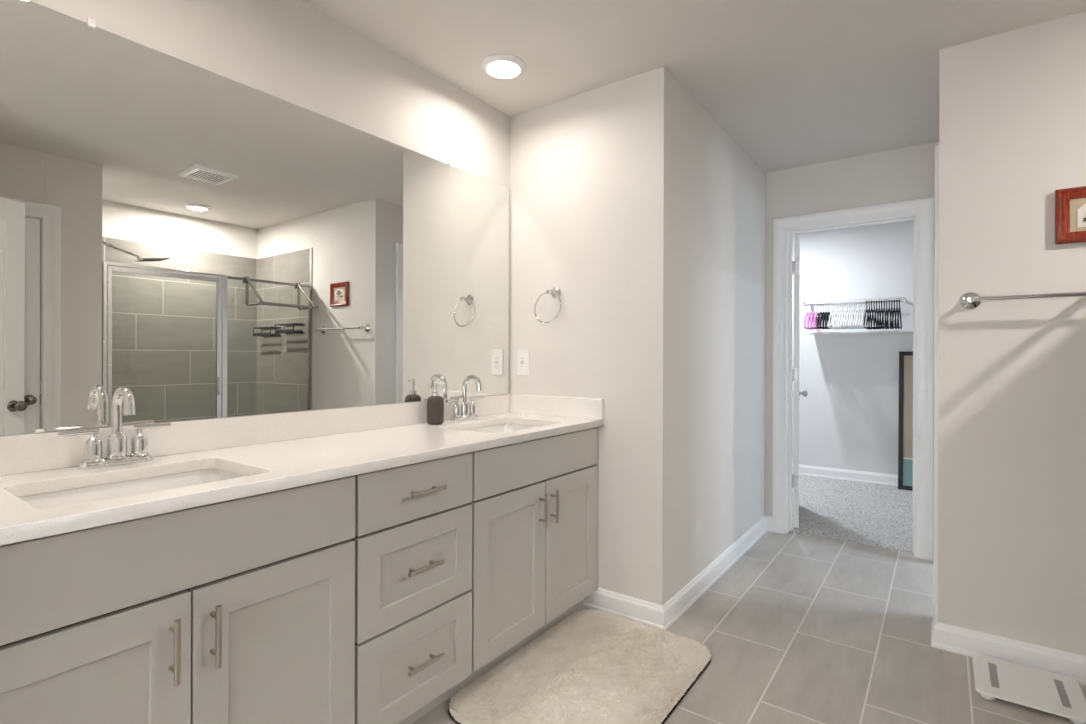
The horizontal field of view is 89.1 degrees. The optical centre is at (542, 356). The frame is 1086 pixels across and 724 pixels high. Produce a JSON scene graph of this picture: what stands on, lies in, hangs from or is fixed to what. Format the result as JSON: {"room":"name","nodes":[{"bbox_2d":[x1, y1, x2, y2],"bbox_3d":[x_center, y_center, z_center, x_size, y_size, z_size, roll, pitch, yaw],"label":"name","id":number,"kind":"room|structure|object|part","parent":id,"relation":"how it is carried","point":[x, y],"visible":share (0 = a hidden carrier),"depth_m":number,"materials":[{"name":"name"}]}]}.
{"room":"bathroom","nodes":[
{"label":"bathroom","id":0,"kind":"room"},
{"bbox_2d":[0,0,509,435],"bbox_3d":[-0.857,-0.046,2.063,0.120,2.438,2.154,0,0,36],"label":"wall","id":1,"kind":"structure","parent":0,"point":[292,51],"depth_m":2.01,"materials":[{"name":"beige paint"}]},
{"bbox_2d":[0,0,508,434],"bbox_3d":[-0.797,-0.353,2.031,0.013,1.089,2.112,0,0,36],"label":"wall mirror","id":2,"kind":"object","parent":1,"relation":"attached to","point":[197,242],"visible":1,"depth_m":1.71,"materials":[{"name":"silver mirror"}]},
{"bbox_2d":[0,394,509,475],"bbox_3d":[-0.808,0.240,2.012,0.020,0.094,2.137,0,0,36],"label":"backsplash","id":3,"kind":"structure","parent":1,"relation":"attached to","point":[32,452],"depth_m":1.75,"materials":[{"name":"stone"}]},
{"bbox_2d":[509,67,674,605],"bbox_3d":[0.159,-0.042,2.731,0.982,2.438,0.120,0,0,36],"label":"wall","id":4,"kind":"structure","parent":0,"point":[592,173],"depth_m":2.54,"materials":[{"name":"beige paint"}]},
{"bbox_2d":[517,349,528,375],"bbox_3d":[-0.105,0.029,2.841,0.080,0.136,0.010,0,0,36],"label":"wall outlet","id":5,"kind":"object","parent":4,"relation":"attached to","point":[522,354],"visible":1,"depth_m":2.84,"materials":[{"name":"white plastic"}]},
{"bbox_2d":[520,356,524,368],"bbox_3d":[-0.107,0.029,2.838,0.034,0.067,0.003,0,0,36],"label":"receptacle","id":6,"kind":"object","parent":5,"relation":"attached to","point":[522,358],"depth_m":2.84,"materials":[{"name":"white plastic"}]},
{"bbox_2d":[534,287,560,323],"bbox_3d":[0.034,-0.253,2.703,0.160,0.183,0.072,0,0,36],"label":"towel ring","id":7,"kind":"object","parent":4,"relation":"attached to","point":[555,292],"visible":1,"depth_m":2.70,"materials":[{"name":"silver metal"}]},
{"bbox_3d":[0.045,-0.316,2.698,0.058,0.058,0.067,0,0,36],"label":"mounting post","id":8,"kind":"part","parent":7,"relation":"part of","materials":[{"name":"silver metal"}]},
{"bbox_2d":[302,0,1085,172],"bbox_3d":[0.833,-1.319,1.314,4.400,0.120,9.300,0,0,36],"label":"ceiling","id":9,"kind":"structure","parent":0,"point":[794,83],"depth_m":2.27,"materials":[{"name":"paint"}]},
{"bbox_2d":[481,54,525,78],"bbox_3d":[-0.172,-1.252,2.396,0.194,0.020,0.194,0,0,36],"label":"recessed light","id":10,"kind":"object","parent":9,"relation":"in","point":[500,66],"visible":1,"depth_m":2.37,"materials":[{"name":"white plastic"}]},
{"bbox_2d":[673,78,765,595],"bbox_3d":[1.007,-0.039,3.166,0.120,2.438,1.579,0,0,36],"label":"wall","id":11,"kind":"structure","parent":0,"point":[720,212],"depth_m":2.93,"materials":[{"name":"beige paint"}]},
{"bbox_2d":[583,516,772,630],"bbox_3d":[0.874,1.130,3.171,0.442,0.098,1.720,0,0,36],"label":"baseboard","id":12,"kind":"structure","parent":11,"relation":"attached to","point":[647,613],"depth_m":2.57,"materials":[{"name":"white wood"}]},
{"bbox_2d":[412,474,1085,723],"bbox_3d":[0.825,1.236,1.313,4.400,0.126,9.300,0,0,36],"label":"floor","id":13,"kind":"structure","parent":0,"point":[802,628],"depth_m":2.36,"materials":[{"name":"tile"}]},
{"bbox_2d":[0,476,354,723],"bbox_3d":[-0.959,0.745,1.328,0.580,0.856,0.827,0,0,36],"label":"base cabinet","id":14,"kind":"object","parent":13,"relation":"on","point":[240,610],"visible":0.95,"depth_m":1.18,"materials":[{"name":"grey paint"}]},
{"bbox_3d":[-0.882,0.793,1.020,0.020,0.581,0.410,0,0,36],"label":"door","id":15,"kind":"part","parent":14,"relation":"part of","materials":[{"name":"grey paint"}]},
{"bbox_3d":[-0.760,0.607,1.139,0.037,0.132,0.012,0,0,36],"label":"pull handle","id":16,"kind":"part","parent":14,"relation":"part of","materials":[{"name":"silver metal"}]},
{"bbox_3d":[-0.713,0.607,1.204,0.037,0.132,0.012,0,0,36],"label":"pull handle","id":17,"kind":"part","parent":14,"relation":"part of","materials":[{"name":"silver metal"}]},
{"bbox_3d":[-0.641,0.793,1.353,0.020,0.581,0.403,0,0,36],"label":"door","id":18,"kind":"part","parent":14,"relation":"part of","materials":[{"name":"grey paint"}]},
{"bbox_2d":[352,452,472,723],"bbox_3d":[-0.580,0.746,1.851,0.580,0.856,0.464,0,0,36],"label":"base cabinet","id":19,"kind":"object","parent":13,"relation":"on","point":[413,538],"visible":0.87,"depth_m":1.67,"materials":[{"name":"grey paint"}]},
{"bbox_3d":[-0.383,0.648,1.708,0.020,0.289,0.454,0,0,36],"label":"drawer","id":20,"kind":"part","parent":19,"relation":"part of","materials":[{"name":"grey paint"}]},
{"bbox_3d":[-0.384,0.943,1.708,0.020,0.284,0.454,0,0,36],"label":"drawer","id":21,"kind":"part","parent":19,"relation":"part of","materials":[{"name":"grey paint"}]},
{"bbox_3d":[-0.382,0.411,1.708,0.020,0.169,0.454,0,0,36],"label":"drawer","id":22,"kind":"part","parent":19,"relation":"part of","materials":[{"name":"grey paint"}]},
{"bbox_3d":[-0.366,0.944,1.700,0.037,0.012,0.137,0,0,36],"label":"pull handle","id":23,"kind":"part","parent":19,"relation":"part of","materials":[{"name":"silver metal"}]},
{"bbox_3d":[-0.365,0.648,1.700,0.037,0.012,0.137,0,0,36],"label":"pull handle","id":24,"kind":"part","parent":19,"relation":"part of","materials":[{"name":"silver metal"}]},
{"bbox_3d":[-0.357,0.412,1.694,0.037,0.012,0.137,0,0,36],"label":"pull handle","id":25,"kind":"part","parent":19,"relation":"part of","materials":[{"name":"silver metal"}]},
{"bbox_2d":[457,427,598,691],"bbox_3d":[-0.194,0.748,2.383,0.580,0.856,0.851,0,0,36],"label":"base cabinet","id":26,"kind":"object","parent":13,"relation":"on","point":[534,503],"visible":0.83,"depth_m":2.16,"materials":[{"name":"grey paint"}]},
{"bbox_2d":[0,412,603,545],"bbox_3d":[-0.581,0.303,1.859,0.568,0.030,2.157,0,0,36],"label":"countertop","id":27,"kind":"structure","parent":26,"relation":"on","point":[279,465],"depth_m":1.47,"materials":[{"name":"stone"}]},
{"bbox_2d":[57,387,170,468],"bbox_3d":[-1.107,0.183,1.451,0.132,0.206,0.248,0,0,36],"label":"faucet","id":28,"kind":"object","parent":27,"relation":"on","point":[116,441],"visible":1,"depth_m":1.45,"materials":[{"name":"silver metal"}]},
{"bbox_3d":[-1.183,0.194,1.406,0.014,0.014,0.085,0,0,28],"label":"lever","id":29,"kind":"part","parent":28,"relation":"part of","materials":[{"name":"silver metal"}]},
{"bbox_3d":[-1.168,0.232,1.431,0.049,0.074,0.049,0,0,36],"label":"handle","id":30,"kind":"part","parent":28,"relation":"part of","materials":[{"name":"silver metal"}]},
{"bbox_3d":[-1.138,0.277,1.473,0.058,0.017,0.166,0,0,36],"label":"plate","id":31,"kind":"part","parent":28,"relation":"part of","materials":[{"name":"silver metal"}]},
{"bbox_3d":[-1.138,0.233,1.473,0.050,0.071,0.050,0,0,36],"label":"spout","id":32,"kind":"part","parent":28,"relation":"part of","materials":[{"name":"silver metal"}]},
{"bbox_3d":[-1.101,0.140,1.447,0.111,0.121,0.023,0,0,36],"label":"spout","id":33,"kind":"part","parent":28,"relation":"part of","materials":[{"name":"silver metal"}]},
{"bbox_3d":[-1.108,0.232,1.514,0.049,0.074,0.049,0,0,36],"label":"handle","id":34,"kind":"part","parent":28,"relation":"part of","materials":[{"name":"silver metal"}]},
{"bbox_3d":[-1.088,0.194,1.537,0.014,0.014,0.085,0,0,44],"label":"lever","id":35,"kind":"part","parent":28,"relation":"part of","materials":[{"name":"silver metal"}]},
{"bbox_2d":[18,469,245,508],"bbox_3d":[-0.937,0.387,1.302,0.395,0.138,0.510,0,0,36],"label":"undermount sink","id":36,"kind":"object","parent":27,"relation":"in","point":[77,496],"visible":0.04,"depth_m":1.41,"materials":[{"name":"white ceramic"}]},
{"bbox_2d":[427,380,444,424],"bbox_3d":[-0.463,0.194,2.373,0.073,0.189,0.073,0,0,-25],"label":"soap dispenser","id":37,"kind":"object","parent":27,"relation":"on","point":[435,403],"visible":1,"depth_m":2.35,"materials":[{"name":"black plastic"}]},
{"bbox_2d":[427,396,443,424],"bbox_3d":[-0.463,0.227,2.373,0.073,0.122,0.073,0,0,36],"label":"bottle","id":38,"kind":"object","parent":37,"relation":"attached to","point":[435,404],"depth_m":2.34,"materials":[{"name":"ceramic"}]},
{"bbox_2d":[445,375,484,421],"bbox_3d":[-0.329,0.185,2.508,0.132,0.206,0.248,0,0,36],"label":"faucet","id":39,"kind":"object","parent":27,"relation":"on","point":[465,411],"visible":1,"depth_m":2.51,"materials":[{"name":"silver metal"}]},
{"bbox_3d":[-0.405,0.197,2.463,0.014,0.014,0.085,0,0,28],"label":"lever","id":40,"kind":"part","parent":39,"relation":"part of","materials":[{"name":"silver metal"}]},
{"bbox_3d":[-0.389,0.234,2.489,0.049,0.074,0.049,0,0,36],"label":"handle","id":41,"kind":"part","parent":39,"relation":"part of","materials":[{"name":"silver metal"}]},
{"bbox_3d":[-0.359,0.280,2.530,0.058,0.017,0.166,0,0,36],"label":"plate","id":42,"kind":"part","parent":39,"relation":"part of","materials":[{"name":"silver metal"}]},
{"bbox_3d":[-0.359,0.236,2.530,0.050,0.071,0.050,0,0,36],"label":"spout","id":43,"kind":"part","parent":39,"relation":"part of","materials":[{"name":"silver metal"}]},
{"bbox_3d":[-0.323,0.143,2.504,0.111,0.121,0.023,0,0,36],"label":"spout","id":44,"kind":"part","parent":39,"relation":"part of","materials":[{"name":"silver metal"}]},
{"bbox_3d":[-0.329,0.235,2.571,0.049,0.074,0.049,0,0,36],"label":"handle","id":45,"kind":"part","parent":39,"relation":"part of","materials":[{"name":"silver metal"}]},
{"bbox_3d":[-0.309,0.197,2.594,0.014,0.014,0.085,0,0,44],"label":"lever","id":46,"kind":"part","parent":39,"relation":"part of","materials":[{"name":"silver metal"}]},
{"bbox_2d":[464,424,540,433],"bbox_3d":[-0.173,0.390,2.359,0.401,0.138,0.542,0,0,36],"label":"undermount sink","id":47,"kind":"object","parent":27,"relation":"in","point":[502,428],"visible":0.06,"depth_m":2.59,"materials":[{"name":"white ceramic"}]},
{"bbox_2d":[510,394,603,419],"bbox_3d":[0.047,0.243,2.725,0.568,0.094,0.020,0,0,36],"label":"side splash","id":48,"kind":"object","parent":27,"relation":"on","point":[589,408],"visible":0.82,"depth_m":2.69,"materials":[{"name":"stone"}]},
{"bbox_3d":[-0.121,0.795,2.069,0.020,0.581,0.418,0,0,36],"label":"door","id":49,"kind":"part","parent":26,"relation":"part of","materials":[{"name":"grey paint"}]},
{"bbox_3d":[0.003,0.609,2.191,0.037,0.132,0.012,0,0,36],"label":"pull handle","id":50,"kind":"part","parent":26,"relation":"part of","materials":[{"name":"silver metal"}]},
{"bbox_3d":[0.050,0.609,2.256,0.037,0.132,0.012,0,0,36],"label":"pull handle","id":51,"kind":"part","parent":26,"relation":"part of","materials":[{"name":"silver metal"}]},
{"bbox_3d":[0.123,0.796,2.406,0.020,0.581,0.406,0,0,36],"label":"door","id":52,"kind":"part","parent":26,"relation":"part of","materials":[{"name":"grey paint"}]},
{"bbox_2d":[447,609,711,723],"bbox_3d":[0.173,1.164,2.015,0.653,0.024,0.950,0,0,36],"label":"bath rug","id":53,"kind":"object","parent":13,"relation":"on","point":[592,666],"visible":1,"depth_m":1.99,"materials":[{"name":"beige fabric"}]},
{"bbox_2d":[898,352,912,490],"bbox_3d":[3.423,0.567,4.811,0.542,1.228,0.125,0,0,36],"label":"picture","id":54,"kind":"object","parent":13,"relation":"on","point":[905,425],"visible":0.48,"depth_m":4.93},
{"bbox_2d":[903,356,912,457],"bbox_3d":[3.432,0.442,4.822,0.470,0.907,0.084,0,0,36],"label":"print","id":55,"kind":"object","parent":54,"relation":"attached to","point":[907,360],"depth_m":4.94},
{"bbox_2d":[972,655,1085,723],"bbox_3d":[1.705,1.167,1.943,0.298,0.028,0.292,0,0,36],"label":"bathroom scale","id":56,"kind":"object","parent":13,"relation":"on","point":[1063,696],"visible":1,"depth_m":1.93,"materials":[{"name":"white paint"}]},
{"bbox_2d":[765,141,938,520],"bbox_3d":[2.308,-0.035,3.268,4.300,2.438,0.115,0,0,36],"label":"wall","id":57,"kind":"structure","parent":0,"point":[906,173],"depth_m":3.53,"materials":[{"name":"beige paint"}]},
{"bbox_2d":[792,235,807,527],"bbox_3d":[1.887,0.171,4.065,0.166,2.000,0.735,0,0,21],"label":"door","id":58,"kind":"structure","parent":57,"relation":"in","point":[796,393],"depth_m":3.77,"materials":[{"name":"white wood"}]},
{"bbox_3d":[2.041,0.288,4.331,0.065,0.064,0.064,0,0,24],"label":"knob","id":59,"kind":"part","parent":58,"relation":"part of","materials":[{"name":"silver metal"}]},
{"bbox_2d":[772,145,938,620],"bbox_3d":[1.683,0.126,3.126,0.915,2.112,1.078,0,0,36],"label":"door frame","id":60,"kind":"structure","parent":57,"relation":"attached to","point":[923,209],"depth_m":3.27,"materials":[{"name":"white wood"}]},
{"bbox_2d":[792,220,912,474],"bbox_3d":[3.470,-0.031,4.957,4.400,2.438,0.100,0,0,36],"label":"wall","id":61,"kind":"structure","parent":0,"point":[849,413],"depth_m":5.27,"materials":[{"name":"paint"}]},
{"bbox_2d":[792,464,897,485],"bbox_3d":[3.107,1.132,5.142,3.400,0.098,0.022,0,0,36],"label":"baseboard","id":62,"kind":"structure","parent":61,"relation":"attached to","point":[834,473],"depth_m":5.27,"materials":[{"name":"white wood"}]},
{"bbox_2d":[802,296,906,305],"bbox_3d":[2.867,-0.501,5.093,0.812,0.050,0.390,0,0,36],"label":"rail","id":63,"kind":"object","parent":61,"relation":"attached to","point":[902,298],"visible":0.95,"depth_m":4.98,"materials":[{"name":"white metal"}]},
{"bbox_2d":[804,304,810,329],"bbox_3d":[2.486,-0.383,5.178,0.019,0.244,0.313,0,0,36],"label":"hanger","id":64,"kind":"object","parent":63,"relation":"hanging from","point":[806,314],"visible":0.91,"depth_m":5.09,"materials":[{"name":"pink plastic"}]},
{"bbox_3d":[2.485,-0.339,5.178,0.019,0.153,0.313,0,0,36],"label":"padded arm","id":65,"kind":"part","parent":64,"relation":"part of","materials":[{"name":"pink fabric"}]},
{"bbox_2d":[807,304,813,328],"bbox_3d":[2.507,-0.383,5.162,0.019,0.244,0.313,0,0,36],"label":"hanger","id":66,"kind":"object","parent":63,"relation":"hanging from","point":[809,314],"visible":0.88,"depth_m":5.07,"materials":[{"name":"pink plastic"}]},
{"bbox_3d":[2.507,-0.339,5.162,0.019,0.153,0.313,0,0,36],"label":"padded arm","id":67,"kind":"part","parent":66,"relation":"part of","materials":[{"name":"pink fabric"}]},
{"bbox_2d":[810,312,816,328],"bbox_3d":[2.529,-0.383,5.146,0.019,0.244,0.313,0,0,36],"label":"hanger","id":68,"kind":"object","parent":63,"relation":"hanging from","point":[813,313],"visible":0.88,"depth_m":5.06,"materials":[{"name":"pink plastic"}]},
{"bbox_2d":[813,309,819,328],"bbox_3d":[2.551,-0.383,5.130,0.019,0.244,0.313,0,0,36],"label":"hanger","id":69,"kind":"object","parent":63,"relation":"hanging from","point":[816,313],"visible":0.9,"depth_m":5.04,"materials":[{"name":"pink plastic"}]},
{"bbox_2d":[817,304,824,328],"bbox_3d":[2.575,-0.383,5.112,0.019,0.244,0.313,0,0,36],"label":"hanger","id":70,"kind":"object","parent":63,"relation":"hanging from","point":[819,314],"visible":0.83,"depth_m":5.01,"materials":[{"name":"black plastic"}]},
{"bbox_3d":[2.575,-0.339,5.112,0.019,0.153,0.313,0,0,36],"label":"padded arm","id":71,"kind":"part","parent":70,"relation":"part of","materials":[{"name":"black fabric"}]},
{"bbox_2d":[820,302,825,328],"bbox_3d":[2.593,-0.383,5.100,0.019,0.244,0.313,0,0,36],"label":"hanger","id":72,"kind":"object","parent":63,"relation":"hanging from","point":[823,312],"visible":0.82,"depth_m":5.01,"materials":[{"name":"black plastic"}]},
{"bbox_3d":[2.593,-0.339,5.100,0.019,0.153,0.313,0,0,36],"label":"padded arm","id":73,"kind":"part","parent":72,"relation":"part of","materials":[{"name":"black fabric"}]},
{"bbox_2d":[822,312,829,328],"bbox_3d":[2.610,-0.383,5.087,0.019,0.244,0.313,0,0,36],"label":"hanger","id":74,"kind":"object","parent":63,"relation":"hanging from","point":[824,314],"visible":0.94,"depth_m":5.00,"materials":[{"name":"black plastic"}]},
{"bbox_2d":[825,303,831,328],"bbox_3d":[2.628,-0.383,5.075,0.019,0.244,0.313,0,0,36],"label":"hanger","id":75,"kind":"object","parent":63,"relation":"hanging from","point":[828,312],"visible":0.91,"depth_m":5.01,"materials":[{"name":"black plastic"}]},
{"bbox_3d":[2.627,-0.339,5.075,0.019,0.153,0.313,0,0,36],"label":"padded arm","id":76,"kind":"part","parent":75,"relation":"part of","materials":[{"name":"black fabric"}]},
{"bbox_2d":[828,303,835,329],"bbox_3d":[2.651,-0.381,5.057,0.008,0.251,0.418,0,0,36],"label":"clothes hanger","id":77,"kind":"object","parent":63,"relation":"hanging from","point":[831,303],"visible":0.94,"depth_m":5.05,"materials":[{"name":"white plastic"}]},
{"bbox_2d":[830,303,837,329],"bbox_3d":[2.667,-0.381,5.046,0.008,0.251,0.418,0,0,36],"label":"clothes hanger","id":78,"kind":"object","parent":63,"relation":"hanging from","point":[834,303],"visible":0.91,"depth_m":5.03,"materials":[{"name":"white plastic"}]},
{"bbox_2d":[833,303,840,329],"bbox_3d":[2.683,-0.381,5.034,0.009,0.251,0.418,0,0,37],"label":"clothes hanger","id":79,"kind":"object","parent":63,"relation":"hanging from","point":[836,303],"visible":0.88,"depth_m":5.02,"materials":[{"name":"white plastic"}]},
{"bbox_2d":[835,303,842,329],"bbox_3d":[2.699,-0.381,5.023,0.009,0.251,0.418,0,0,36],"label":"clothes hanger","id":80,"kind":"object","parent":63,"relation":"hanging from","point":[839,303],"visible":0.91,"depth_m":5.00,"materials":[{"name":"white plastic"}]},
{"bbox_2d":[838,301,844,328],"bbox_3d":[2.715,-0.381,5.011,0.009,0.251,0.418,0,0,37],"label":"clothes hanger","id":81,"kind":"object","parent":63,"relation":"hanging from","point":[841,301],"visible":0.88,"depth_m":5.00,"materials":[{"name":"white plastic"}]},
{"bbox_2d":[840,301,847,328],"bbox_3d":[2.731,-0.381,5.000,0.009,0.251,0.418,0,0,36],"label":"clothes hanger","id":82,"kind":"object","parent":63,"relation":"hanging from","point":[844,301],"visible":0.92,"depth_m":4.97,"materials":[{"name":"white plastic"}]},
{"bbox_2d":[843,301,849,328],"bbox_3d":[2.747,-0.381,4.988,0.009,0.251,0.418,0,0,36],"label":"clothes hanger","id":83,"kind":"object","parent":63,"relation":"hanging from","point":[846,301],"visible":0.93,"depth_m":4.98,"materials":[{"name":"white plastic"}]},
{"bbox_2d":[845,301,852,328],"bbox_3d":[2.763,-0.380,4.977,0.009,0.251,0.418,0,0,37],"label":"clothes hanger","id":84,"kind":"object","parent":63,"relation":"hanging from","point":[849,301],"visible":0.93,"depth_m":4.96,"materials":[{"name":"white plastic"}]},
{"bbox_2d":[848,301,854,328],"bbox_3d":[2.779,-0.380,4.965,0.008,0.251,0.418,0,0,36],"label":"clothes hanger","id":85,"kind":"object","parent":63,"relation":"hanging from","point":[851,301],"visible":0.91,"depth_m":4.95,"materials":[{"name":"white plastic"}]},
{"bbox_3d":[2.776,-0.488,4.968,0.770,0.018,0.018,0,0,36],"label":"hanging rod","id":86,"kind":"part","parent":63,"relation":"part of","materials":[{"name":"white plastic"}]},
{"bbox_2d":[850,302,857,328],"bbox_3d":[2.794,-0.380,4.954,0.009,0.251,0.418,0,0,37],"label":"clothes hanger","id":87,"kind":"object","parent":63,"relation":"hanging from","point":[853,302],"visible":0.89,"depth_m":4.91,"materials":[{"name":"white plastic"}]},
{"bbox_2d":[853,300,859,328],"bbox_3d":[2.810,-0.380,4.942,0.009,0.251,0.418,0,0,36],"label":"clothes hanger","id":88,"kind":"object","parent":63,"relation":"hanging from","point":[856,300],"visible":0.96,"depth_m":4.93,"materials":[{"name":"white plastic"}]},
{"bbox_2d":[855,300,862,328],"bbox_3d":[2.826,-0.380,4.931,0.009,0.251,0.418,0,0,37],"label":"clothes hanger","id":89,"kind":"object","parent":63,"relation":"hanging from","point":[859,300],"visible":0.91,"depth_m":4.91,"materials":[{"name":"white plastic"}]},
{"bbox_2d":[858,300,864,328],"bbox_3d":[2.842,-0.380,4.919,0.008,0.251,0.418,0,0,37],"label":"clothes hanger","id":90,"kind":"object","parent":63,"relation":"hanging from","point":[861,300],"visible":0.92,"depth_m":4.90,"materials":[{"name":"white plastic"}]},
{"bbox_2d":[861,300,866,328],"bbox_3d":[2.858,-0.380,4.908,0.009,0.251,0.418,0,0,36],"label":"clothes hanger","id":91,"kind":"object","parent":63,"relation":"hanging from","point":[864,300],"visible":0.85,"depth_m":4.86,"materials":[{"name":"white plastic"}]},
{"bbox_2d":[863,300,869,329],"bbox_3d":[2.874,-0.377,4.896,0.010,0.257,0.440,0,0,36],"label":"hanger","id":92,"kind":"object","parent":63,"relation":"hanging from","point":[866,300],"visible":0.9,"depth_m":4.86,"materials":[{"name":"black plastic"}]},
{"bbox_2d":[866,300,871,329],"bbox_3d":[2.889,-0.377,4.885,0.011,0.257,0.440,0,0,35],"label":"hanger","id":93,"kind":"object","parent":63,"relation":"hanging from","point":[868,313],"visible":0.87,"depth_m":4.82,"materials":[{"name":"black plastic"}]},
{"bbox_2d":[868,300,874,329],"bbox_3d":[2.905,-0.377,4.874,0.010,0.257,0.440,0,0,36],"label":"hanger","id":94,"kind":"object","parent":63,"relation":"hanging from","point":[871,300],"visible":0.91,"depth_m":4.84,"materials":[{"name":"black plastic"}]},
{"bbox_2d":[871,301,876,329],"bbox_3d":[2.920,-0.377,4.863,0.011,0.257,0.440,0,0,36],"label":"hanger","id":95,"kind":"object","parent":63,"relation":"hanging from","point":[873,312],"visible":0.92,"depth_m":4.83,"materials":[{"name":"black plastic"}]},
{"bbox_2d":[874,299,878,328],"bbox_3d":[2.935,-0.377,4.852,0.010,0.257,0.440,0,0,36],"label":"hanger","id":96,"kind":"object","parent":63,"relation":"hanging from","point":[876,299],"visible":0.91,"depth_m":4.83,"materials":[{"name":"black plastic"}]},
{"bbox_2d":[876,299,880,328],"bbox_3d":[2.950,-0.377,4.841,0.011,0.257,0.440,0,0,35],"label":"hanger","id":97,"kind":"object","parent":63,"relation":"hanging from","point":[878,313],"visible":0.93,"depth_m":4.81,"materials":[{"name":"black plastic"}]},
{"bbox_2d":[879,301,883,328],"bbox_3d":[2.966,-0.377,4.830,0.010,0.257,0.440,0,0,36],"label":"hanger","id":98,"kind":"object","parent":63,"relation":"hanging from","point":[881,301],"visible":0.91,"depth_m":4.80,"materials":[{"name":"black plastic"}]},
{"bbox_2d":[881,299,886,328],"bbox_3d":[2.981,-0.377,4.819,0.010,0.257,0.440,0,0,36],"label":"hanger","id":99,"kind":"object","parent":63,"relation":"hanging from","point":[883,313],"visible":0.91,"depth_m":4.74,"materials":[{"name":"black plastic"}]},
{"bbox_2d":[884,299,888,328],"bbox_3d":[2.996,-0.377,4.808,0.011,0.257,0.440,0,0,35],"label":"hanger","id":100,"kind":"object","parent":63,"relation":"hanging from","point":[886,311],"visible":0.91,"depth_m":4.76,"materials":[{"name":"black plastic"}]},
{"bbox_2d":[886,300,891,328],"bbox_3d":[3.011,-0.377,4.797,0.011,0.257,0.440,0,0,37],"label":"hanger","id":101,"kind":"object","parent":63,"relation":"hanging from","point":[889,311],"visible":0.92,"depth_m":4.76,"materials":[{"name":"black plastic"}]},
{"bbox_2d":[889,299,893,328],"bbox_3d":[3.026,-0.377,4.786,0.011,0.257,0.440,0,0,35],"label":"hanger","id":102,"kind":"object","parent":63,"relation":"hanging from","point":[891,312],"visible":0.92,"depth_m":4.75,"materials":[{"name":"black plastic"}]},
{"bbox_2d":[892,300,896,328],"bbox_3d":[3.042,-0.377,4.774,0.011,0.257,0.440,0,0,36],"label":"hanger","id":103,"kind":"object","parent":63,"relation":"hanging from","point":[894,310],"visible":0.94,"depth_m":4.72,"materials":[{"name":"black plastic"}]},
{"bbox_2d":[894,300,898,328],"bbox_3d":[3.057,-0.377,4.763,0.011,0.257,0.440,0,0,36],"label":"hanger","id":104,"kind":"object","parent":63,"relation":"hanging from","point":[896,311],"visible":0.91,"depth_m":4.74,"materials":[{"name":"black plastic"}]},
{"bbox_2d":[897,298,901,328],"bbox_3d":[3.072,-0.376,4.752,0.010,0.257,0.440,0,0,36],"label":"hanger","id":105,"kind":"object","parent":63,"relation":"hanging from","point":[899,309],"visible":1,"depth_m":4.74,"materials":[{"name":"black plastic"}]},
{"bbox_2d":[808,330,912,334],"bbox_3d":[3.141,-0.220,4.958,1.335,0.014,0.284,0,0,36],"label":"closet shelf","id":106,"kind":"object","parent":61,"relation":"attached to","point":[865,332],"visible":0.56,"depth_m":5.04,"materials":[{"name":"white plastic"}]},
{"bbox_2d":[938,11,1085,655],"bbox_3d":[2.754,-0.034,2.152,1.961,2.438,1.168,0,0,36],"label":"wall","id":107,"kind":"structure","parent":0,"point":[1012,387],"depth_m":2.12,"materials":[{"name":"beige paint"}]},
{"bbox_2d":[931,604,1085,685],"bbox_3d":[1.996,1.134,2.090,0.857,0.098,0.226,0,0,36],"label":"baseboard","id":108,"kind":"structure","parent":107,"relation":"attached to","point":[960,640],"depth_m":2.12,"materials":[{"name":"white wood"}]},
{"bbox_2d":[959,292,1085,308],"bbox_3d":[1.923,-0.223,1.984,0.678,0.068,0.079,0,0,36],"label":"towel bar","id":109,"kind":"object","parent":107,"relation":"attached to","point":[970,300],"visible":1,"depth_m":2.08,"materials":[{"name":"silver metal"}]},
{"bbox_3d":[1.677,-0.223,2.163,0.068,0.068,0.079,0,0,36],"label":"mounting post","id":110,"kind":"part","parent":109,"relation":"part of","materials":[{"name":"silver metal"}]},
{"bbox_2d":[1055,186,1085,244],"bbox_3d":[1.994,-0.516,1.969,0.245,0.200,0.020,0,0,36],"label":"picture frame","id":111,"kind":"object","parent":107,"relation":"attached to","point":[1070,203],"visible":1,"depth_m":2.02,"materials":[{"name":"red wood"}]}
]}

